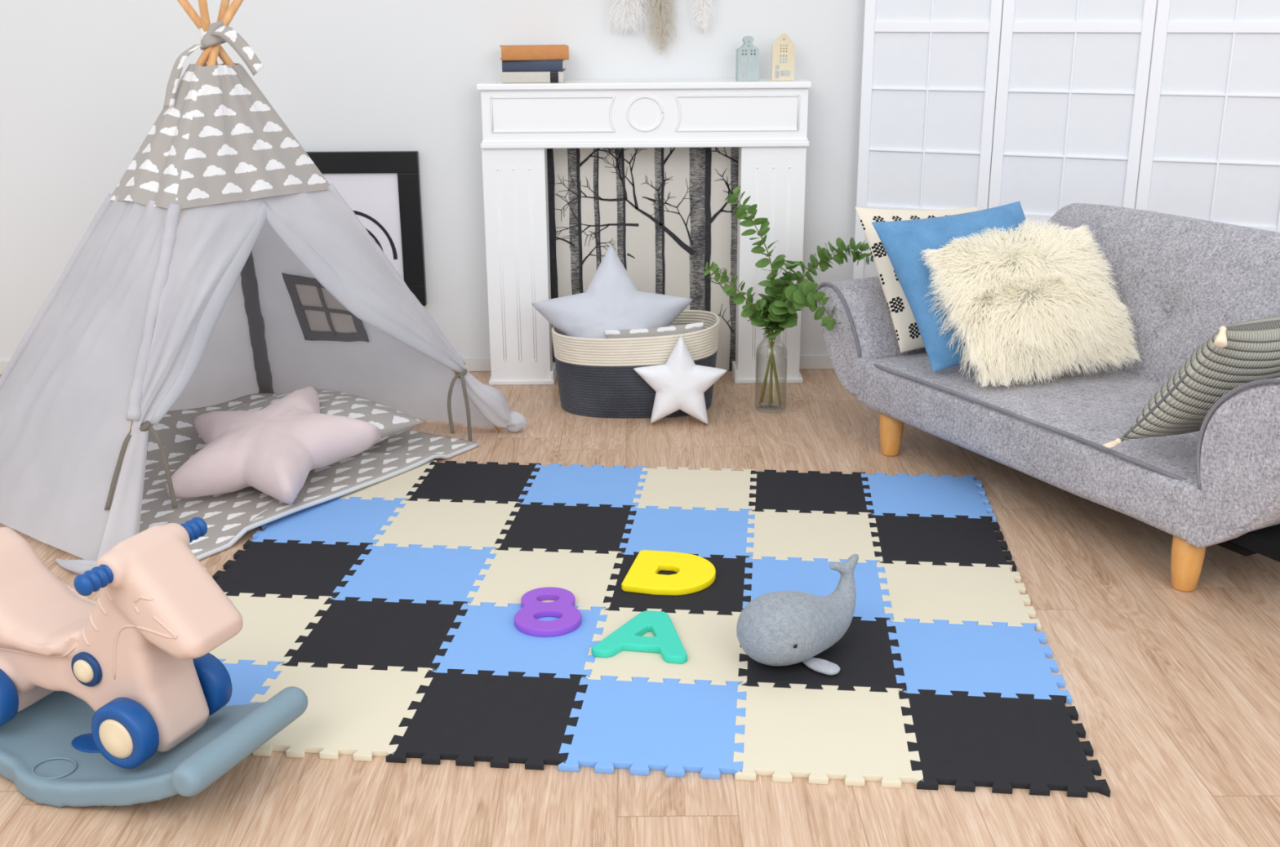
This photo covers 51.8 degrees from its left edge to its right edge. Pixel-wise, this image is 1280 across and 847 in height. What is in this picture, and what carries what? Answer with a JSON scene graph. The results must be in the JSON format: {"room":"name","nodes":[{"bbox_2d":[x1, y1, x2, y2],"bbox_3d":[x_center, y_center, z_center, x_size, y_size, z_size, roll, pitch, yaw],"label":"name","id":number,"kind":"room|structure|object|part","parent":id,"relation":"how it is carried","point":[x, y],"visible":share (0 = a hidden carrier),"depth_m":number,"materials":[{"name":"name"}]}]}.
{"room":"children's room","nodes":[
{"label":"children's room","id":0,"kind":"room"},
{"bbox_2d":[0,0,1158,359],"bbox_3d":[-0.009,-1.421,4.343,8.000,2.650,0.100,0,18,0],"label":"wall","id":1,"kind":"structure","parent":0,"point":[83,83],"depth_m":4.38,"materials":[{"name":"paint"}]},
{"bbox_2d":[306,151,426,306],"bbox_3d":[-1.005,-0.663,4.515,0.518,0.529,0.028,0,18,0],"label":"picture frame","id":2,"kind":"object","parent":1,"relation":"attached to","point":[382,188],"visible":0.39,"depth_m":4.48,"materials":[{"name":"wood"}]},
{"bbox_2d":[322,173,404,279],"bbox_3d":[-1.005,-0.665,4.519,0.376,0.387,0.014,0,18,0],"label":"print","id":3,"kind":"object","parent":2,"relation":"attached to","point":[377,199],"depth_m":4.49,"materials":[{"name":"white paper"}]},
{"bbox_2d":[0,354,833,374],"bbox_3d":[-0.001,-0.214,4.671,8.000,0.052,0.012,0,18,0],"label":"baseboard","id":4,"kind":"structure","parent":1,"relation":"attached to","point":[820,361],"depth_m":4.67,"materials":[{"name":"paint"}]},
{"bbox_2d":[604,0,650,35],"bbox_3d":[-0.041,-1.421,4.241,0.158,0.319,0.093,0,18,0],"label":"pampas plume","id":5,"kind":"object","parent":1,"relation":"hanging from","point":[625,12],"visible":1,"depth_m":4.26},
{"bbox_2d":[546,146,738,369],"bbox_3d":[0.002,-0.594,4.535,0.792,0.851,0.014,0,18,0],"label":"panel","id":6,"kind":"object","parent":1,"relation":"attached to","point":[665,214],"visible":0.63,"depth_m":4.50,"materials":[{"name":"paper"}]},
{"bbox_2d":[644,0,677,54],"bbox_3d":[0.065,-1.389,4.248,0.094,0.386,0.088,-16,23,-39],"label":"pampas plume","id":7,"kind":"object","parent":1,"relation":"hanging from","point":[663,19],"visible":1,"depth_m":4.27},
{"bbox_2d":[689,0,715,34],"bbox_3d":[0.203,-1.420,4.238,0.081,0.321,0.077,15,24,40],"label":"pampas plume","id":8,"kind":"object","parent":1,"relation":"hanging from","point":[703,6],"visible":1,"depth_m":4.26},
{"bbox_2d":[0,368,1279,846],"bbox_3d":[0.005,0.765,1.778,8.000,0.050,6.120,0,18,0],"label":"floor","id":9,"kind":"structure","parent":0,"point":[1175,695],"depth_m":2.26,"materials":[{"name":"brown wood"}]},
{"bbox_2d":[0,517,307,807],"bbox_3d":[-0.937,0.369,2.231,0.687,0.439,0.320,7,19,22],"label":"rocking horse","id":10,"kind":"object","parent":9,"relation":"on","point":[119,699],"visible":1,"depth_m":2.15},
{"bbox_3d":[-0.836,0.239,2.029,0.036,0.036,0.072,7,19,22],"label":"handle","id":11,"kind":"part","parent":10,"relation":"part of","materials":[{"name":"blue plastic"}]},
{"bbox_3d":[-0.757,0.182,2.203,0.036,0.036,0.072,7,19,22],"label":"handle","id":12,"kind":"part","parent":10,"relation":"part of","materials":[{"name":"blue plastic"}]},
{"bbox_2d":[0,0,527,574],"bbox_3d":[-1.139,-0.537,3.579,0.908,1.343,1.427,14,23,39],"label":"tent","id":13,"kind":"object","parent":9,"relation":"on","point":[222,265],"visible":0.96,"depth_m":3.37,"materials":[{"name":"white fabric"}]},
{"bbox_3d":[-1.445,-0.160,3.326,0.806,0.776,0.463,13,22,36],"label":"panel","id":14,"kind":"part","parent":13,"relation":"part of","materials":[{"name":"fabric"}]},
{"bbox_3d":[-1.190,0.007,3.155,0.039,0.023,0.038,0,18,0],"label":"tie cord","id":15,"kind":"part","parent":13,"relation":"part of","materials":[{"name":"beige fabric"}]},
{"bbox_3d":[-1.436,-0.300,3.727,0.338,0.741,1.071,13,22,36],"label":"panel","id":16,"kind":"part","parent":13,"relation":"part of","materials":[{"name":"fabric"}]},
{"bbox_3d":[-1.027,-0.349,3.956,0.031,0.230,0.108,4,18,14],"label":"window trim","id":17,"kind":"part","parent":13,"relation":"part of","materials":[{"name":"grey fabric"}]},
{"bbox_3d":[-0.947,-0.413,3.857,0.227,0.048,0.016,6,19,18],"label":"window trim","id":18,"kind":"part","parent":13,"relation":"part of","materials":[{"name":"grey fabric"}]},
{"bbox_3d":[-0.922,-0.262,3.990,0.233,0.042,0.016,7,19,21],"label":"window trim","id":19,"kind":"part","parent":13,"relation":"part of","materials":[{"name":"grey fabric"}]},
{"bbox_3d":[-0.842,-0.327,3.891,0.032,0.196,0.096,5,19,17],"label":"window trim","id":20,"kind":"part","parent":13,"relation":"part of","materials":[{"name":"grey fabric"}]},
{"bbox_3d":[-0.880,-0.346,3.909,0.885,0.767,0.348,7,19,21],"label":"panel","id":21,"kind":"part","parent":13,"relation":"part of","materials":[{"name":"fabric"}]},
{"bbox_3d":[-0.529,-0.151,3.895,0.036,0.027,0.038,0,18,0],"label":"tie cord","id":22,"kind":"part","parent":13,"relation":"part of","materials":[{"name":"beige fabric"}]},
{"bbox_2d":[138,393,479,560],"bbox_3d":[-1.139,0.073,3.680,0.887,0.124,1.074,11,21,32],"label":"play mat","id":23,"kind":"object","parent":9,"relation":"on","point":[228,517],"visible":0.34,"depth_m":3.56,"materials":[{"name":"grey fabric"}]},
{"bbox_2d":[192,389,423,444],"bbox_3d":[-0.959,-0.010,3.814,0.514,0.128,0.419,12,22,34],"label":"pillow","id":24,"kind":"object","parent":23,"relation":"on","point":[390,422],"visible":0.38,"depth_m":3.78,"materials":[{"name":"fabric"}]},
{"bbox_2d":[165,386,381,505],"bbox_3d":[-0.963,0.051,3.512,0.542,0.191,0.549,0,18,0],"label":"cushion","id":25,"kind":"object","parent":24,"relation":"on","point":[273,450],"visible":1,"depth_m":3.42,"materials":[{"name":"fabric"}]},
{"bbox_2d":[551,310,719,417],"bbox_3d":[-0.013,-0.203,4.256,0.543,0.282,0.362,0,18,0],"label":"storage basket","id":26,"kind":"object","parent":9,"relation":"on","point":[596,377],"visible":0.7,"depth_m":4.11,"materials":[{"name":"grey fabric"}]},
{"bbox_2d":[531,244,693,338],"bbox_3d":[-0.089,-0.335,4.216,0.515,0.458,0.219,0,18,0],"label":"cushion","id":27,"kind":"object","parent":26,"relation":"in","point":[611,300],"visible":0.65,"depth_m":4.15,"materials":[{"name":"grey fabric"}]},
{"bbox_2d":[604,321,704,338],"bbox_3d":[0.047,-0.227,4.128,0.316,0.177,0.050,-2,18,-4],"label":"pillow","id":28,"kind":"object","parent":26,"relation":"in","point":[682,329],"visible":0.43,"depth_m":4.10,"materials":[{"name":"fabric"}]},
{"bbox_2d":[476,78,811,385],"bbox_3d":[0.017,-0.637,4.435,1.074,1.001,0.202,0,18,0],"label":"mantelpiece","id":29,"kind":"object","parent":9,"relation":"on","point":[766,118],"visible":0.98,"depth_m":4.29,"materials":[{"name":"white paint"}]},
{"bbox_2d":[501,70,564,83],"bbox_3d":[-0.344,-1.123,4.260,0.200,0.037,0.139,0,18,0],"label":"book","id":30,"kind":"object","parent":29,"relation":"on","point":[537,77],"visible":0.9,"depth_m":4.20,"materials":[{"name":"paper"}]},
{"bbox_2d":[502,59,565,71],"bbox_3d":[-0.341,-1.157,4.249,0.196,0.034,0.134,0,18,0],"label":"book","id":31,"kind":"object","parent":30,"relation":"on","point":[544,64],"visible":0.84,"depth_m":4.19,"materials":[{"name":"blue paper"}]},
{"bbox_2d":[499,44,568,60],"bbox_3d":[-0.341,-1.194,4.237,0.214,0.043,0.140,-3,18,-7],"label":"book","id":32,"kind":"object","parent":31,"relation":"on","point":[559,51],"visible":1,"depth_m":4.17,"materials":[{"name":"orange paper"}]},
{"bbox_2d":[476,78,811,90],"bbox_3d":[0.013,-1.104,4.285,1.066,0.020,0.202,0,18,0],"label":"shelf","id":33,"kind":"object","parent":29,"relation":"attached to","point":[726,84],"depth_m":4.19,"materials":[{"name":"white paint"}]},
{"bbox_3d":[0.016,-0.996,4.232,0.995,0.117,0.008,0,18,0],"label":"panel moulding","id":34,"kind":"part","parent":29,"relation":"part of","materials":[{"name":"white paint"}]},
{"bbox_3d":[0.016,-0.907,4.265,1.062,0.025,0.032,0,18,0],"label":"moulding","id":35,"kind":"part","parent":29,"relation":"part of","materials":[{"name":"white paint"}]},
{"bbox_2d":[735,35,759,80],"bbox_3d":[0.346,-1.178,4.244,0.068,0.140,0.047,-2,18,-4],"label":"house","id":36,"kind":"object","parent":29,"relation":"on","point":[748,50],"visible":1,"depth_m":4.23,"materials":[{"name":"blue ceramic"}]},
{"bbox_2d":[771,32,795,80],"bbox_3d":[0.461,-1.182,4.243,0.072,0.147,0.047,1,18,3],"label":"house","id":37,"kind":"object","parent":29,"relation":"on","point":[784,46],"visible":1,"depth_m":4.22,"materials":[{"name":"beige ceramic"}]},
{"bbox_2d":[208,460,1110,798],"bbox_3d":[-0.059,0.355,2.957,1.817,0.012,1.517,1,18,6],"label":"play mat","id":38,"kind":"object","parent":9,"relation":"on","point":[966,743],"depth_m":2.70,"materials":[{"name":"rubber"}]},
{"bbox_2d":[514,587,581,637],"bbox_3d":[-0.192,0.397,2.784,0.140,0.016,0.210,0,18,0],"label":"toy number","id":39,"kind":"object","parent":38,"relation":"on","point":[526,621],"visible":1,"depth_m":2.76,"materials":[{"name":"purple plastic"}]},
{"bbox_2d":[591,610,687,664],"bbox_3d":[-0.002,0.432,2.671,0.189,0.016,0.210,0,18,0],"label":"toy letter","id":40,"kind":"object","parent":38,"relation":"on","point":[665,642],"visible":1,"depth_m":2.64,"materials":[{"name":"teal plastic"}]},
{"bbox_2d":[621,550,715,595],"bbox_3d":[0.073,0.337,2.964,0.193,0.016,0.208,4,18,12],"label":"toy letter","id":41,"kind":"object","parent":38,"relation":"on","point":[695,574],"visible":1,"depth_m":2.94,"materials":[{"name":"yellow plastic"}]},
{"bbox_2d":[736,554,858,675],"bbox_3d":[0.327,0.381,2.564,0.290,0.174,0.172,-7,19,-19],"label":"plush whale","id":42,"kind":"object","parent":38,"relation":"on","point":[780,628],"visible":1,"depth_m":2.52,"materials":[{"name":"grey fabric"}]},
{"bbox_2d":[633,335,727,424],"bbox_3d":[0.124,-0.133,4.045,0.288,0.275,0.100,0,18,0],"label":"cushion","id":43,"kind":"object","parent":9,"relation":"on","point":[679,384],"visible":1,"depth_m":4.01,"materials":[{"name":"white fabric"}]},
{"bbox_2d":[814,203,1279,592],"bbox_3d":[1.244,-0.150,3.401,0.767,0.687,1.682,-9,20,-26],"label":"sofa","id":44,"kind":"object","parent":9,"relation":"on","point":[1181,279],"visible":0.65,"depth_m":3.34,"materials":[{"name":"grey fabric"}]},
{"bbox_3d":[0.793,-0.282,3.956,0.488,0.310,0.254,-9,20,-26],"label":"arm","id":45,"kind":"part","parent":44,"relation":"part of"},
{"bbox_3d":[0.720,0.024,3.774,0.069,0.135,0.069,0,18,0],"label":"leg","id":46,"kind":"part","parent":44,"relation":"part of","materials":[{"name":"brown wood"}]},
{"bbox_2d":[855,206,979,352],"bbox_3d":[0.889,-0.446,3.888,0.474,0.389,0.240,-9,19,-24],"label":"cushion","id":47,"kind":"object","parent":44,"relation":"on","point":[906,329],"visible":0.35,"depth_m":3.80,"materials":[{"name":"beige fabric"}]},
{"bbox_2d":[871,200,1025,372],"bbox_3d":[0.925,-0.379,3.612,0.571,0.420,0.225,-4,18,-11],"label":"cushion","id":48,"kind":"object","parent":44,"relation":"on","point":[903,242],"visible":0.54,"depth_m":3.55,"materials":[{"name":"blue fabric"}]},
{"bbox_2d":[918,216,1142,387],"bbox_3d":[1.035,-0.339,3.525,0.552,0.397,0.346,-5,18,-15],"label":"cushion","id":49,"kind":"object","parent":44,"relation":"on","point":[1040,300],"visible":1,"depth_m":3.46,"materials":[{"name":"beige fur"}]},
{"bbox_3d":[1.212,-0.015,3.443,0.705,0.156,1.185,-9,20,-26],"label":"seat","id":50,"kind":"part","parent":44,"relation":"part of","materials":[{"name":"grey fabric"}]},
{"bbox_3d":[1.461,-0.277,3.526,0.235,0.525,1.160,-9,20,-26],"label":"backrest","id":51,"kind":"part","parent":44,"relation":"part of","materials":[{"name":"grey fabric"}]},
{"bbox_3d":[1.204,0.301,2.899,0.069,0.135,0.069,0,18,0],"label":"leg","id":52,"kind":"part","parent":44,"relation":"part of","materials":[{"name":"brown wood"}]},
{"bbox_2d":[1101,315,1279,448],"bbox_3d":[1.308,-0.107,2.878,0.495,0.337,0.259,-8,19,-22],"label":"knit cushion","id":53,"kind":"object","parent":44,"relation":"on","point":[1235,355],"visible":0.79,"depth_m":2.78,"materials":[{"name":"grey fabric"}]},
{"bbox_3d":[1.452,0.039,2.749,0.488,0.357,0.287,-9,20,-26],"label":"arm","id":54,"kind":"part","parent":44,"relation":"part of"},
{"bbox_2d":[853,0,1279,279],"bbox_3d":[1.337,-0.934,4.107,1.321,1.750,0.025,7,19,22],"label":"folding screen","id":55,"kind":"object","parent":9,"relation":"on","point":[1070,86],"visible":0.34,"depth_m":4.08,"materials":[{"name":"white wood"}]},
{"bbox_3d":[0.928,-0.985,4.275,0.432,1.750,0.022,7,19,22],"label":"frame","id":56,"kind":"part","parent":55,"relation":"part of","materials":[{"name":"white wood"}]},
{"bbox_3d":[1.334,-0.935,4.108,0.445,1.750,0.022,7,19,23],"label":"frame","id":57,"kind":"part","parent":55,"relation":"part of","materials":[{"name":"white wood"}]},
{"bbox_3d":[1.742,-0.883,3.939,0.438,1.750,0.022,7,19,22],"label":"frame","id":58,"kind":"part","parent":55,"relation":"part of","materials":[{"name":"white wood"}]},
{"bbox_3d":[0.417,-0.169,4.184,0.101,0.256,0.101,0,18,0],"label":"glass vase","id":59,"kind":"object","parent":9,"relation":"on","visible":0},
{"bbox_2d":[703,261,782,404],"bbox_3d":[0.325,-0.277,4.118,0.256,0.478,0.091,0,18,0],"label":"branch","id":60,"kind":"object","parent":59,"relation":"in","point":[738,299],"visible":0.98,"depth_m":4.08,"materials":[{"name":"green plant"}]},
{"bbox_2d":[724,185,786,406],"bbox_3d":[0.371,-0.391,4.111,0.227,0.698,0.127,0,18,0],"label":"branch","id":61,"kind":"object","parent":59,"relation":"in","point":[779,261],"visible":0.84,"depth_m":4.04,"materials":[{"name":"green plant"}]},
{"bbox_3d":[0.367,-0.377,4.111,0.164,0.672,0.024,0,18,0],"label":"stem","id":62,"kind":"part","parent":61,"relation":"part of","materials":[{"name":"green plant"}]},
{"bbox_2d":[750,299,784,403],"bbox_3d":[0.405,-0.220,4.146,0.124,0.350,0.100,-14,22,-37],"label":"branch","id":63,"kind":"object","parent":59,"relation":"in","point":[761,317],"visible":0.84,"depth_m":4.10,"materials":[{"name":"green plant"}]},
{"bbox_3d":[0.403,-0.206,4.158,0.022,0.317,0.081,15,24,40],"label":"stem","id":64,"kind":"part","parent":63,"relation":"part of","materials":[{"name":"green plant"}]},
{"bbox_2d":[760,260,802,407],"bbox_3d":[0.433,-0.286,4.147,0.133,0.476,0.143,-12,21,-33],"label":"branch","id":65,"kind":"object","parent":59,"relation":"in","point":[782,280],"visible":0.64,"depth_m":4.08,"materials":[{"name":"green plant"}]},
{"bbox_3d":[0.441,-0.275,4.142,0.066,0.457,0.031,0,18,0],"label":"stem","id":66,"kind":"part","parent":65,"relation":"part of","materials":[{"name":"green plant"}]},
{"bbox_2d":[760,280,840,403],"bbox_3d":[0.493,-0.222,4.015,0.118,0.433,0.405,-10,20,-27],"label":"branch","id":67,"kind":"object","parent":59,"relation":"in","point":[806,295],"visible":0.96,"depth_m":3.97,"materials":[{"name":"green plant"}]},
{"bbox_2d":[759,237,873,404],"bbox_3d":[0.550,-0.308,4.103,0.352,0.543,0.129,4,18,13],"label":"branch","id":68,"kind":"object","parent":59,"relation":"in","point":[824,254],"visible":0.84,"depth_m":4.04,"materials":[{"name":"green plant"}]}
]}

